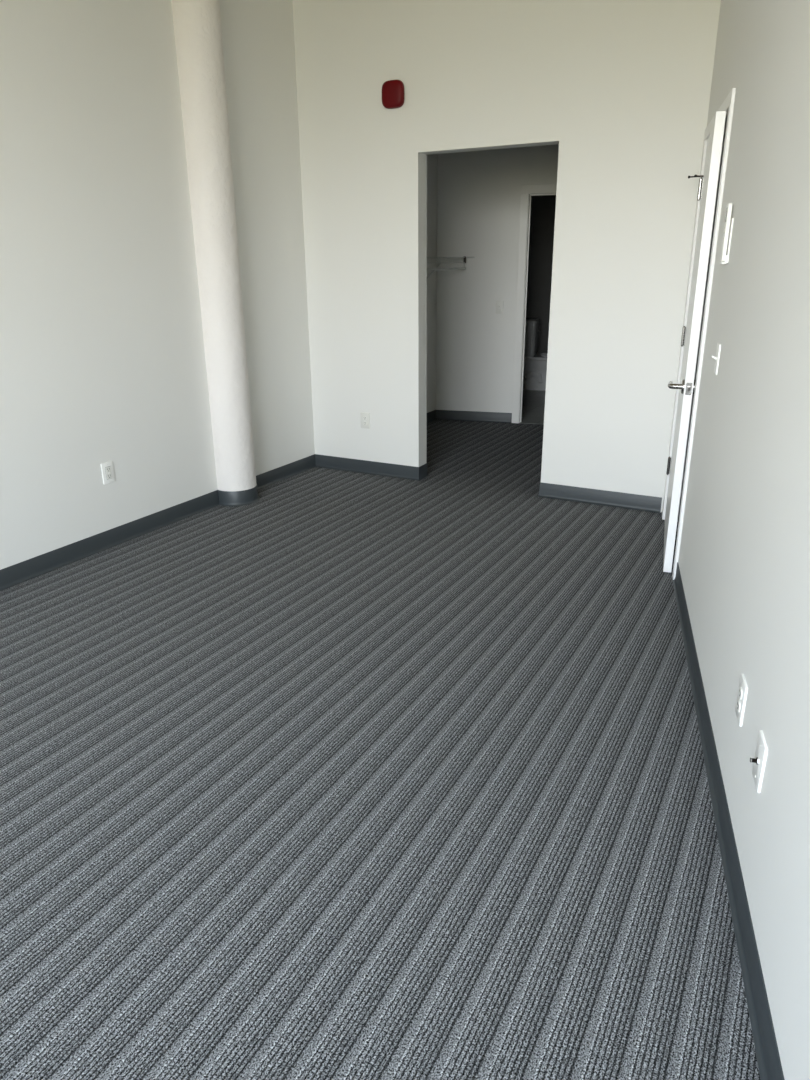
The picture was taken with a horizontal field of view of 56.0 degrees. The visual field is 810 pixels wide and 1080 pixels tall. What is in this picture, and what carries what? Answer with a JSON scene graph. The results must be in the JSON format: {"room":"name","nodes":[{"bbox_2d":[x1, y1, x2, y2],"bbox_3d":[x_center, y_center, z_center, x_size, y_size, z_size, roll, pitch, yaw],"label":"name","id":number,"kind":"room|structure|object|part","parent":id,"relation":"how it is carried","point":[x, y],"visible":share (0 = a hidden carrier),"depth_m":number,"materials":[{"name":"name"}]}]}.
{"room":"empty bedroom","nodes":[
{"label":"empty bedroom","id":0,"kind":"room"},
{"bbox_2d":[171,0,259,505],"bbox_3d":[-1.106,-1.863,4.562,0.202,3.400,0.305,10,22,27],"label":"pillar","id":1,"kind":"structure","parent":0,"point":[197,23],"depth_m":4.50,"materials":[{"name":"white paint"}]},
{"bbox_2d":[0,0,555,569],"bbox_3d":[-1.129,-1.971,4.861,0.150,3.400,13.270,10,22,27],"label":"wall","id":2,"kind":"structure","parent":0,"point":[102,351],"depth_m":4.12,"materials":[{"name":"white paint"}]},
{"bbox_2d":[101,461,114,484],"bbox_3d":[-1.643,-0.372,4.221,0.010,0.118,0.079,10,22,27],"label":"wall outlet","id":3,"kind":"object","parent":2,"relation":"attached to","point":[107,468],"visible":1,"depth_m":4.21,"materials":[{"name":"white plastic"}]},
{"bbox_2d":[105,466,111,478],"bbox_3d":[-1.641,-0.372,4.220,0.004,0.068,0.034,10,22,27],"label":"receptacle","id":4,"kind":"object","parent":3,"relation":"attached to","point":[108,469],"depth_m":4.22,"materials":[{"name":"white plastic"}]},
{"bbox_2d":[0,454,315,590],"bbox_3d":[-2.402,0.466,3.007,0.016,0.098,7.201,10,22,27],"label":"baseboard","id":5,"kind":"structure","parent":2,"relation":"attached to","point":[10,576],"depth_m":4.38,"materials":[{"name":"grey plastic"}]},
{"bbox_2d":[427,256,473,278],"bbox_3d":[0.002,-2.206,6.407,0.393,0.340,2.006,10,22,27],"label":"wire shelf","id":6,"kind":"object","parent":2,"relation":"attached to","point":[464,257],"visible":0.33,"depth_m":6.83,"materials":[{"name":"grey metal"}]},
{"bbox_3d":[0.091,-2.297,6.316,0.007,0.007,1.991,10,22,27],"label":"lip rail","id":7,"kind":"part","parent":6,"relation":"part of","materials":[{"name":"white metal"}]},
{"bbox_3d":[0.091,-2.339,6.301,0.007,0.007,1.991,10,22,27],"label":"rail","id":8,"kind":"part","parent":6,"relation":"part of","materials":[{"name":"white metal"}]},
{"bbox_3d":[0.095,-2.248,6.331,0.021,0.020,1.991,10,22,27],"label":"hanging rod","id":9,"kind":"part","parent":6,"relation":"part of","materials":[{"name":"white metal"}]},
{"bbox_2d":[427,410,511,422],"bbox_3d":[0.212,-0.941,6.835,0.766,0.098,2.168,10,22,27],"label":"baseboard","id":10,"kind":"structure","parent":2,"relation":"attached to","point":[498,417],"depth_m":7.66,"materials":[{"name":"grey plastic"}]},
{"bbox_2d":[0,390,760,1079],"bbox_3d":[1.412,0.120,4.102,5.952,0.062,13.150,10,22,27],"label":"floor","id":11,"kind":"structure","parent":0,"point":[333,774],"depth_m":2.26,"materials":[{"name":"carpet"}]},
{"bbox_2d":[523,318,547,390],"bbox_3d":[1.801,-2.295,9.428,0.753,0.850,0.450,5,21,15],"label":"toilet","id":12,"kind":"object","parent":11,"relation":"on","point":[535,365],"visible":0.43,"depth_m":9.38,"materials":[{"name":"white ceramic"}]},
{"bbox_3d":[1.539,-2.487,9.439,0.195,0.392,0.430,5,21,15],"label":"tank","id":13,"kind":"part","parent":12,"relation":"part of","materials":[{"name":"white ceramic"}]},
{"bbox_3d":[1.537,-2.695,9.364,0.210,0.050,0.450,5,21,15],"label":"tank lid","id":14,"kind":"part","parent":12,"relation":"part of","materials":[{"name":"white ceramic"}]},
{"bbox_3d":[1.804,-2.087,9.503,0.745,0.408,0.372,5,21,15],"label":"bowl","id":15,"kind":"part","parent":12,"relation":"part of","materials":[{"name":"white ceramic"}]},
{"bbox_2d":[436,144,558,412],"bbox_3d":[1.286,-2.763,6.993,2.014,3.400,0.120,5,21,15],"label":"wall","id":16,"kind":"structure","parent":0,"point":[479,192],"depth_m":7.19,"materials":[{"name":"white paint"}]},
{"bbox_2d":[496,301,503,313],"bbox_3d":[0.897,-2.209,7.235,0.072,0.116,0.026,5,21,15],"label":"light switch","id":17,"kind":"object","parent":16,"relation":"attached to","point":[499,304],"visible":1,"depth_m":7.24,"materials":[{"name":"white plastic"}]},
{"bbox_2d":[512,184,556,422],"bbox_3d":[1.506,-2.155,7.139,0.912,2.154,0.132,5,21,15],"label":"trim","id":18,"kind":"structure","parent":16,"relation":"attached to","point":[527,191],"depth_m":7.13,"materials":[{"name":"white paint"}]},
{"bbox_2d":[292,0,720,511],"bbox_3d":[0.480,-1.995,4.887,2.655,3.400,0.128,10,22,27],"label":"wall","id":19,"kind":"structure","parent":0,"point":[622,88],"depth_m":4.69,"materials":[{"name":"white paint"}]},
{"bbox_2d":[361,412,369,428],"bbox_3d":[-0.296,-0.886,5.654,0.079,0.118,0.009,10,22,27],"label":"wall outlet","id":20,"kind":"object","parent":19,"relation":"attached to","point":[365,417],"visible":1,"depth_m":5.65,"materials":[{"name":"white plastic"}]},
{"bbox_2d":[315,454,428,480],"bbox_3d":[-0.264,-0.575,5.833,0.927,0.098,0.160,10,22,27],"label":"baseboard","id":21,"kind":"structure","parent":19,"relation":"attached to","point":[322,461],"depth_m":5.75,"materials":[{"name":"grey plastic"}]},
{"bbox_2d":[382,80,403,108],"bbox_3d":[-0.078,-2.810,4.802,0.152,0.156,0.046,10,22,27],"label":"fire alarm","id":22,"kind":"object","parent":19,"relation":"attached to","point":[392,90],"visible":1,"depth_m":4.78,"materials":[{"name":"red plastic"}]},
{"bbox_2d":[537,482,661,512],"bbox_3d":[1.291,-0.303,5.044,0.812,0.098,0.160,10,22,27],"label":"baseboard","id":23,"kind":"structure","parent":19,"relation":"attached to","point":[546,490],"depth_m":4.97,"materials":[{"name":"grey plastic"}]},
{"bbox_2d":[678,0,809,1079],"bbox_3d":[1.074,-0.968,2.032,0.132,3.400,10.324,5,21,14],"label":"wall","id":24,"kind":"structure","parent":0,"point":[744,559],"depth_m":1.98,"materials":[{"name":"white paint"}]},
{"bbox_2d":[663,111,725,572],"bbox_3d":[1.462,-0.957,3.919,0.192,2.066,0.943,6,21,17],"label":"door","id":25,"kind":"structure","parent":24,"relation":"in","point":[686,387],"depth_m":3.58,"materials":[{"name":"white paint"}]},
{"bbox_3d":[1.298,-0.746,3.665,0.066,0.025,0.123,6,21,17],"label":"lever","id":26,"kind":"part","parent":25,"relation":"part of","materials":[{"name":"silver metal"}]},
{"bbox_3d":[1.317,-0.727,3.610,0.010,0.068,0.068,6,21,17],"label":"lever handle","id":27,"kind":"part","parent":25,"relation":"part of","materials":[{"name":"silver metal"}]},
{"bbox_3d":[1.321,-0.704,3.547,0.026,0.057,0.002,6,21,17],"label":"latch plate","id":28,"kind":"part","parent":25,"relation":"part of","materials":[{"name":"silver metal"}]},
{"bbox_2d":[662,88,735,579],"bbox_3d":[1.527,-0.976,3.886,0.144,2.147,1.042,5,21,14],"label":"trim","id":29,"kind":"structure","parent":24,"relation":"attached to","point":[727,105],"depth_m":3.67,"materials":[{"name":"white paint"}]},
{"bbox_2d":[711,343,720,374],"bbox_3d":[1.201,-0.703,2.957,0.026,0.116,0.072,5,21,14],"label":"light switch","id":30,"kind":"object","parent":24,"relation":"attached to","point":[718,349],"visible":1,"depth_m":2.94,"materials":[{"name":"white plastic"}]},
{"bbox_2d":[661,512,784,1079],"bbox_3d":[0.691,1.005,1.441,0.016,0.098,7.390,5,21,14],"label":"baseboard","id":31,"kind":"structure","parent":24,"relation":"attached to","point":[766,1047],"depth_m":1.90,"materials":[{"name":"grey plastic"}]},
{"bbox_2d":[719,203,733,263],"bbox_3d":[1.221,-1.159,2.886,0.025,0.214,0.061,5,20,14],"label":"wall control","id":32,"kind":"object","parent":24,"relation":"attached to","point":[727,233],"visible":1,"depth_m":2.87,"materials":[{"name":"white plastic"}]},
{"bbox_2d":[735,673,747,726],"bbox_3d":[0.882,0.419,2.001,0.009,0.118,0.079,5,21,14],"label":"wall outlet","id":33,"kind":"object","parent":24,"relation":"attached to","point":[743,688],"visible":1,"depth_m":1.98,"materials":[{"name":"white plastic"}]},
{"bbox_2d":[737,700,739,711],"bbox_3d":[0.879,0.438,2.008,0.003,0.029,0.034,5,21,14],"label":"receptacle","id":34,"kind":"object","parent":33,"relation":"attached to","point":[738,701],"depth_m":2.00,"materials":[{"name":"white plastic"}]},
{"bbox_2d":[739,687,741,699],"bbox_3d":[0.879,0.401,1.995,0.003,0.029,0.034,5,21,14],"label":"receptacle","id":35,"kind":"object","parent":33,"relation":"attached to","point":[740,688],"depth_m":1.99,"materials":[{"name":"white plastic"}]},
{"bbox_2d":[750,730,767,792],"bbox_3d":[0.805,0.507,1.749,0.022,0.121,0.079,5,21,14],"label":"cable plate","id":36,"kind":"object","parent":24,"relation":"attached to","point":[759,761],"visible":1,"depth_m":1.73,"materials":[{"name":"white plastic"}]},
{"bbox_2d":[750,757,758,764],"bbox_3d":[0.804,0.506,1.751,0.020,0.015,0.018,10,22,27],"label":"socket","id":37,"kind":"object","parent":36,"relation":"attached to","point":[756,761],"depth_m":1.75,"materials":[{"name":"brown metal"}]}
]}

